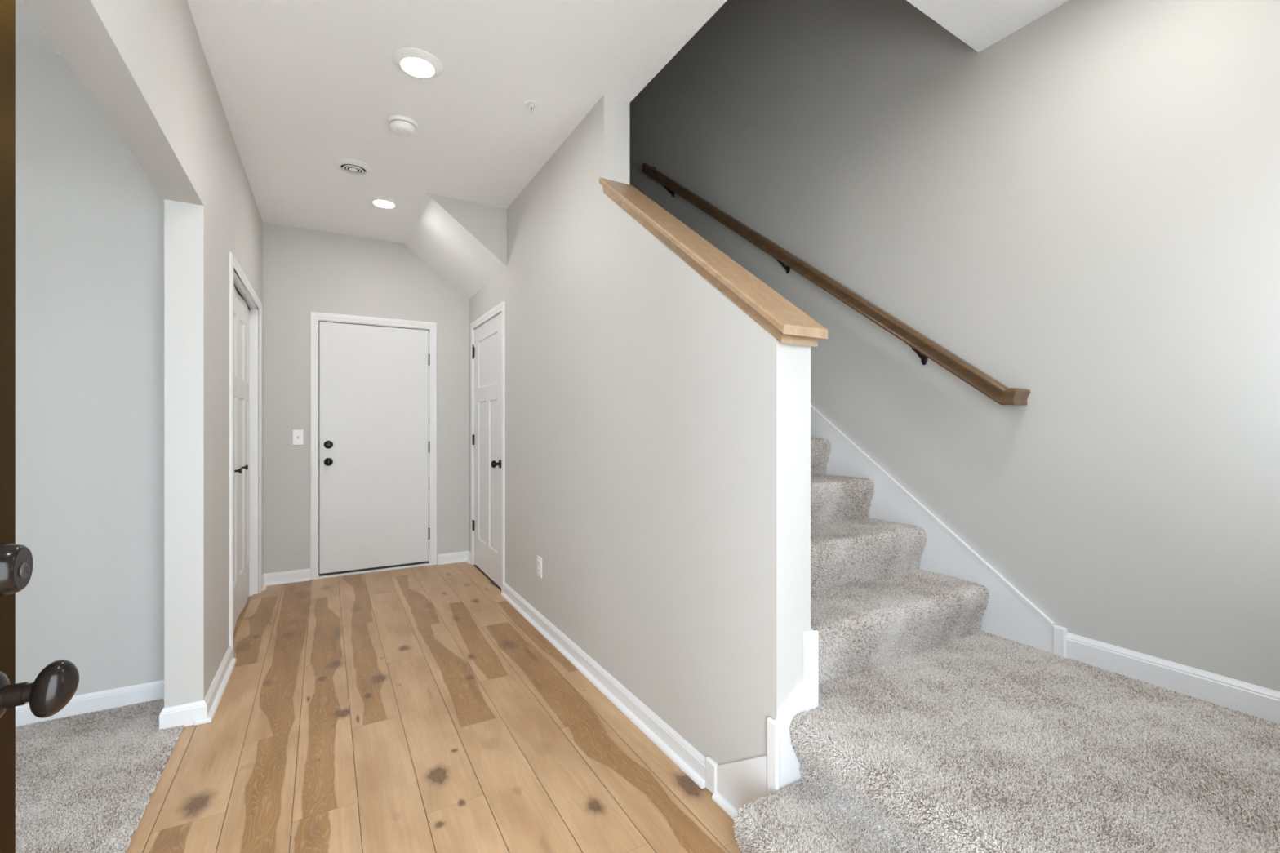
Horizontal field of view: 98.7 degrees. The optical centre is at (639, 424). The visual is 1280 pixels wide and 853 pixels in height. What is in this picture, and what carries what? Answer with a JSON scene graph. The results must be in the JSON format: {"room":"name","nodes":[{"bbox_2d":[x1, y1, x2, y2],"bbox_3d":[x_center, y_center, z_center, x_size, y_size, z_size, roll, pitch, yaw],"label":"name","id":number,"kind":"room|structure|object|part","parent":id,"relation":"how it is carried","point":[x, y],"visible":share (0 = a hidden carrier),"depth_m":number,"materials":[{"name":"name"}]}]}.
{"room":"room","nodes":[
{"label":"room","id":0,"kind":"room"},
{"bbox_2d":[15,43,164,704],"bbox_3d":[-3.404,-0.105,1.754,3.048,2.842,0.125,0,0,-30],"label":"wall","id":1,"kind":"structure","parent":0,"point":[90,220],"depth_m":2.30,"materials":[{"name":"paint"}]},
{"bbox_2d":[15,680,164,726],"bbox_3d":[-3.317,1.173,1.724,2.928,0.086,0.013,0,0,-30],"label":"baseboard","id":2,"kind":"structure","parent":1,"relation":"attached to","point":[88,703],"depth_m":2.32,"materials":[{"name":"white paint"}]},
{"bbox_2d":[22,0,262,707],"bbox_3d":[-1.652,-0.105,1.915,0.149,2.842,5.068,0,0,-30],"label":"wall","id":3,"kind":"structure","parent":0,"point":[199,240],"depth_m":2.21,"materials":[{"name":"paint"}]},
{"bbox_2d":[159,700,207,729],"bbox_3d":[-1.837,1.173,2.212,0.150,0.086,0.013,0,0,-30],"label":"baseboard","id":4,"kind":"structure","parent":3,"relation":"attached to","point":[185,714],"depth_m":2.21,"materials":[{"name":"white paint"}]},
{"bbox_2d":[193,716,212,725],"bbox_3d":[-1.776,1.207,2.232,0.058,0.018,0.015,0,0,-30],"label":"trim","id":5,"kind":"structure","parent":3,"relation":"attached to","point":[206,720],"depth_m":2.23,"materials":[{"name":"white paint"}]},
{"bbox_2d":[204,645,236,722],"bbox_3d":[-1.923,1.173,2.523,0.030,0.086,0.671,0,0,-29],"label":"baseboard","id":6,"kind":"structure","parent":3,"relation":"attached to","point":[213,697],"depth_m":2.48,"materials":[{"name":"white paint"}]},
{"bbox_2d":[229,251,262,657],"bbox_3d":[-2.426,0.167,3.405,0.014,2.099,1.360,0,0,-29],"label":"door frame","id":7,"kind":"structure","parent":3,"relation":"attached to","point":[233,264],"depth_m":2.83,"materials":[{"name":"white paint"}]},
{"bbox_2d":[233,268,258,631],"bbox_3d":[-2.491,0.189,3.366,0.142,2.061,1.276,0,0,-30],"label":"door","id":8,"kind":"structure","parent":3,"relation":"in","point":[246,312],"depth_m":3.62,"materials":[{"name":"white paint"}]},
{"bbox_3d":[-2.380,0.276,3.253,0.035,0.034,0.034,0,0,-30],"label":"knob","id":9,"kind":"part","parent":8,"relation":"part of","materials":[{"name":"black metal"}]},
{"bbox_3d":[-2.534,0.276,3.522,0.035,0.034,0.034,0,0,-30],"label":"knob","id":10,"kind":"part","parent":8,"relation":"part of","materials":[{"name":"black metal"}]},
{"bbox_2d":[262,573,266,590],"bbox_3d":[-2.799,1.173,4.088,0.032,0.086,0.158,0,0,-30],"label":"baseboard","id":11,"kind":"structure","parent":3,"relation":"attached to","point":[264,584],"depth_m":4.07,"materials":[{"name":"white paint"}]},
{"bbox_2d":[262,222,468,573],"bbox_3d":[-2.011,-0.105,4.707,3.706,2.842,0.130,0,0,-30],"label":"wall","id":12,"kind":"structure","parent":0,"point":[305,271],"depth_m":4.32,"materials":[{"name":"paint"}]},
{"bbox_2d":[263,568,310,586],"bbox_3d":[-2.711,1.173,4.213,0.306,0.086,0.030,0,0,-30],"label":"baseboard","id":13,"kind":"structure","parent":12,"relation":"attached to","point":[298,575],"depth_m":4.21,"materials":[{"name":"white paint"}]},
{"bbox_2d":[292,429,303,444],"bbox_3d":[-2.650,0.101,4.255,0.072,0.118,0.017,0,0,-30],"label":"light switch","id":14,"kind":"object","parent":12,"relation":"attached to","point":[297,435],"visible":1,"depth_m":4.25,"materials":[{"name":"white plastic"}]},
{"bbox_2d":[310,311,436,579],"bbox_3d":[-2.172,0.167,4.532,0.946,2.099,0.014,0,0,-30],"label":"door frame","id":15,"kind":"structure","parent":12,"relation":"attached to","point":[315,317],"depth_m":4.44,"materials":[{"name":"white paint"}]},
{"bbox_2d":[318,320,430,578],"bbox_3d":[-2.186,0.190,4.551,0.857,2.052,0.165,0,0,-30],"label":"door","id":16,"kind":"structure","parent":12,"relation":"in","point":[374,443],"depth_m":4.52,"materials":[{"name":"white paint"}]},
{"bbox_3d":[-2.461,0.298,4.338,0.065,0.065,0.070,0,0,-30],"label":"knob","id":17,"kind":"part","parent":16,"relation":"part of","materials":[{"name":"brown metal"}]},
{"bbox_3d":[-2.186,1.208,4.553,0.824,0.016,0.062,0,0,-30],"label":"sill","id":18,"kind":"part","parent":16,"relation":"part of","materials":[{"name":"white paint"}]},
{"bbox_2d":[436,551,468,564],"bbox_3d":[-1.639,1.173,4.829,0.270,0.086,0.030,0,0,-30],"label":"baseboard","id":19,"kind":"structure","parent":12,"relation":"attached to","point":[458,557],"depth_m":4.82,"materials":[{"name":"white paint"}]},
{"bbox_2d":[125,561,740,852],"bbox_3d":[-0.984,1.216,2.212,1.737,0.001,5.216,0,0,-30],"label":"floor","id":20,"kind":"structure","parent":0,"point":[258,819],"depth_m":2.08,"materials":[{"name":"brown wood"}]},
{"bbox_2d":[15,698,184,852],"bbox_3d":[-2.493,1.211,0.363,3.000,0.016,3.215,0,0,-30],"label":"room carpet","id":21,"kind":"object","parent":20,"relation":"on","point":[86,783],"visible":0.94,"depth_m":1.89,"materials":[{"name":"grey carpet"}]},
{"bbox_2d":[732,437,1279,852],"bbox_3d":[0.189,-0.302,2.945,1.379,3.058,5.016,0,0,-30],"label":"staircase","id":22,"kind":"structure","parent":20,"relation":"on","point":[930,731],"depth_m":1.48,"materials":[{"name":"carpet"}]},
{"bbox_2d":[15,0,1069,244],"bbox_3d":[-1.786,-1.676,1.827,5.926,0.300,5.348,0,0,-30],"label":"ceiling","id":23,"kind":"structure","parent":0,"point":[303,86],"depth_m":2.42,"materials":[{"name":"white paint"}]},
{"bbox_2d":[333,158,372,175],"bbox_3d":[-1.697,-1.515,3.252,0.204,0.022,0.204,0,0,-30],"label":"ceiling vent","id":24,"kind":"object","parent":23,"relation":"in","point":[353,166],"visible":1,"depth_m":3.23,"materials":[{"name":"white plastic"}]},
{"bbox_2d":[367,195,399,208],"bbox_3d":[-1.754,-1.517,3.762,0.200,0.018,0.200,0,0,-30],"label":"recessed light","id":25,"kind":"object","parent":23,"relation":"in","point":[384,202],"visible":1,"depth_m":3.73,"materials":[{"name":"white plastic"}]},
{"bbox_2d":[387,115,417,137],"bbox_3d":[-1.201,-1.500,2.781,0.140,0.052,0.140,0,0,-30],"label":"smoke detector","id":26,"kind":"object","parent":23,"relation":"attached to","point":[402,126],"visible":1,"depth_m":2.74,"materials":[{"name":"white plastic"}]},
{"bbox_2d":[391,47,443,79],"bbox_3d":[-0.940,-1.517,2.323,0.200,0.018,0.200,0,0,-30],"label":"recessed light","id":27,"kind":"object","parent":23,"relation":"in","point":[416,63],"visible":1,"depth_m":2.30,"materials":[{"name":"white plastic"}]},
{"bbox_2d":[404,192,506,299],"bbox_3d":[-1.469,-1.322,4.264,0.538,0.408,1.178,0,0,-30],"label":"bulkhead","id":28,"kind":"structure","parent":23,"relation":"attached to","point":[464,242],"depth_m":3.96,"materials":[{"name":"paint"}]},
{"bbox_2d":[524,100,538,115],"bbox_3d":[-0.519,-1.504,2.618,0.068,0.044,0.068,0,0,-30],"label":"sprinkler","id":29,"kind":"object","parent":23,"relation":"attached to","point":[531,103],"visible":1,"depth_m":2.61,"materials":[{"name":"white plastic"}]},
{"bbox_3d":[-0.519,-1.505,2.618,0.022,0.043,0.024,0,0,19],"label":"frame","id":30,"kind":"part","parent":29,"relation":"part of","materials":[{"name":"white plastic"}]},
{"bbox_2d":[468,94,810,765],"bbox_3d":[-0.511,-0.105,3.273,0.136,2.842,3.852,0,0,-30],"label":"wall","id":31,"kind":"structure","parent":0,"point":[658,435],"depth_m":2.21,"materials":[{"name":"paint"}]},
{"bbox_2d":[466,551,471,564],"bbox_3d":[-1.512,1.173,4.849,0.030,0.086,0.121,0,0,-30],"label":"baseboard","id":32,"kind":"structure","parent":31,"relation":"attached to","point":[468,560],"depth_m":4.83,"materials":[{"name":"white paint"}]},
{"bbox_2d":[471,311,501,587],"bbox_3d":[-1.187,0.186,4.383,0.201,2.065,0.937,0,0,-30],"label":"door","id":33,"kind":"structure","parent":31,"relation":"in","point":[486,346],"depth_m":4.38,"materials":[{"name":"white paint"}]},
{"bbox_3d":[-1.056,0.291,4.024,0.070,0.066,0.066,0,0,-30],"label":"knob","id":34,"kind":"part","parent":33,"relation":"part of","materials":[{"name":"brown metal"}]},
{"bbox_2d":[471,301,505,592],"bbox_3d":[-1.223,0.167,4.362,0.014,2.099,1.011,0,0,-30],"label":"door frame","id":35,"kind":"structure","parent":31,"relation":"attached to","point":[500,307],"depth_m":3.96,"materials":[{"name":"white paint"}]},
{"bbox_2d":[537,555,542,577],"bbox_3d":[-0.602,0.853,3.287,0.009,0.121,0.076,0,0,-30],"label":"wall outlet","id":36,"kind":"object","parent":31,"relation":"attached to","point":[539,558],"visible":1,"depth_m":3.28,"materials":[{"name":"white plastic"}]},
{"bbox_2d":[501,582,706,789],"bbox_3d":[-0.380,1.173,2.879,0.030,0.086,2.401,0,0,-30],"label":"baseboard","id":37,"kind":"structure","parent":31,"relation":"attached to","point":[684,755],"depth_m":2.36,"materials":[{"name":"white paint"}]},
{"bbox_2d":[705,756,718,794],"bbox_3d":[0.238,1.165,1.818,0.018,0.103,0.055,0,0,-30],"label":"plinth block","id":38,"kind":"object","parent":31,"relation":"attached to","point":[710,765],"visible":0.89,"depth_m":1.81,"materials":[{"name":"white paint"}]},
{"bbox_2d":[599,177,827,346],"bbox_3d":[0.180,-0.683,2.062,0.179,0.907,1.168,0,0,-30],"label":"half wall cap","id":39,"kind":"object","parent":31,"relation":"attached to","point":[781,318],"visible":1,"depth_m":1.82,"materials":[{"name":"brown wood"}]},
{"bbox_2d":[711,791,737,820],"bbox_3d":[0.310,1.206,1.670,0.021,0.019,0.274,0,0,-30],"label":"trim","id":40,"kind":"structure","parent":31,"relation":"attached to","point":[717,797],"depth_m":1.74,"materials":[{"name":"white paint"}]},
{"bbox_2d":[716,755,766,811],"bbox_3d":[0.313,1.087,1.693,0.011,0.258,0.240,0,0,-30],"label":"skirt board","id":41,"kind":"object","parent":31,"relation":"attached to","point":[740,783],"visible":0.5,"depth_m":1.68,"materials":[{"name":"white paint"}]},
{"bbox_2d":[766,717,780,795],"bbox_3d":[0.381,1.031,1.571,0.017,0.370,0.043,0,0,-30],"label":"plinth block","id":42,"kind":"object","parent":31,"relation":"attached to","point":[773,731],"visible":0.61,"depth_m":1.56,"materials":[{"name":"white paint"}]},
{"bbox_2d":[775,680,806,790],"bbox_3d":[0.434,0.976,1.587,0.117,0.440,0.014,0,0,-30],"label":"skirt board","id":43,"kind":"object","parent":31,"relation":"attached to","point":[790,766],"visible":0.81,"depth_m":1.58,"materials":[{"name":"white paint"}]},
{"bbox_2d":[803,627,818,711],"bbox_3d":[0.496,0.763,1.642,0.050,0.305,0.058,0,0,-30],"label":"plinth block","id":44,"kind":"object","parent":31,"relation":"attached to","point":[811,637],"visible":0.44,"depth_m":1.61,"materials":[{"name":"white paint"}]},
{"bbox_2d":[630,0,1279,692],"bbox_3d":[0.552,-1.434,3.836,0.130,5.500,6.500,0,0,-30],"label":"wall","id":45,"kind":"structure","parent":0,"point":[1081,206],"depth_m":2.02,"materials":[{"name":"paint"}]},
{"bbox_2d":[641,163,1030,405],"bbox_3d":[0.744,-1.088,3.264,0.108,2.029,2.779,0,0,-30],"label":"handrail","id":46,"kind":"object","parent":45,"relation":"attached to","point":[993,388],"visible":1,"depth_m":2.60,"materials":[{"name":"brown wood"}]},
{"bbox_3d":[1.419,-0.106,2.089,0.108,0.064,0.067,0,0,-30],"label":"rail","id":47,"kind":"part","parent":46,"relation":"part of","materials":[{"name":"brown wood"}]},
{"bbox_2d":[810,404,1054,653],"bbox_3d":[0.526,-0.608,3.734,0.017,3.047,3.970,0,0,-30],"label":"skirt board","id":48,"kind":"object","parent":45,"relation":"attached to","point":[1008,614],"visible":0.26,"depth_m":2.38,"materials":[{"name":"white paint"}]},
{"bbox_2d":[1052,625,1067,657],"bbox_3d":[1.525,0.825,1.994,0.021,0.182,0.043,0,0,-30],"label":"plinth block","id":49,"kind":"object","parent":45,"relation":"attached to","point":[1060,633],"visible":0.56,"depth_m":1.99,"materials":[{"name":"white paint"}]},
{"bbox_2d":[1066,632,1279,724],"bbox_3d":[1.786,0.798,1.546,0.014,0.093,1.000,0,0,-30],"label":"baseboard","id":50,"kind":"structure","parent":45,"relation":"attached to","point":[1260,702],"depth_m":1.71,"materials":[{"name":"white paint"}]},
{"bbox_3d":[-0.434,-0.105,-0.393,6.056,2.842,0.150,0,0,-30],"label":"wall","id":51,"kind":"structure","parent":0,"visible":0},
{"bbox_2d":[0,0,79,852],"bbox_3d":[-0.504,0.191,0.245,0.120,2.020,1.017,0,0,-30],"label":"door","id":52,"kind":"structure","parent":51,"relation":"in","point":[56,684],"depth_m":0.66,"materials":[{"name":"brown paint"}]},
{"bbox_3d":[-0.537,0.191,0.226,0.045,2.020,1.017,0,0,-30],"label":"panel","id":53,"kind":"part","parent":52,"relation":"part of","materials":[{"name":"brown paint"}]},
{"bbox_3d":[-0.690,0.311,0.647,0.040,0.063,0.048,0,0,-30],"label":"knob","id":54,"kind":"part","parent":52,"relation":"part of","materials":[{"name":"brown metal"}]}
]}

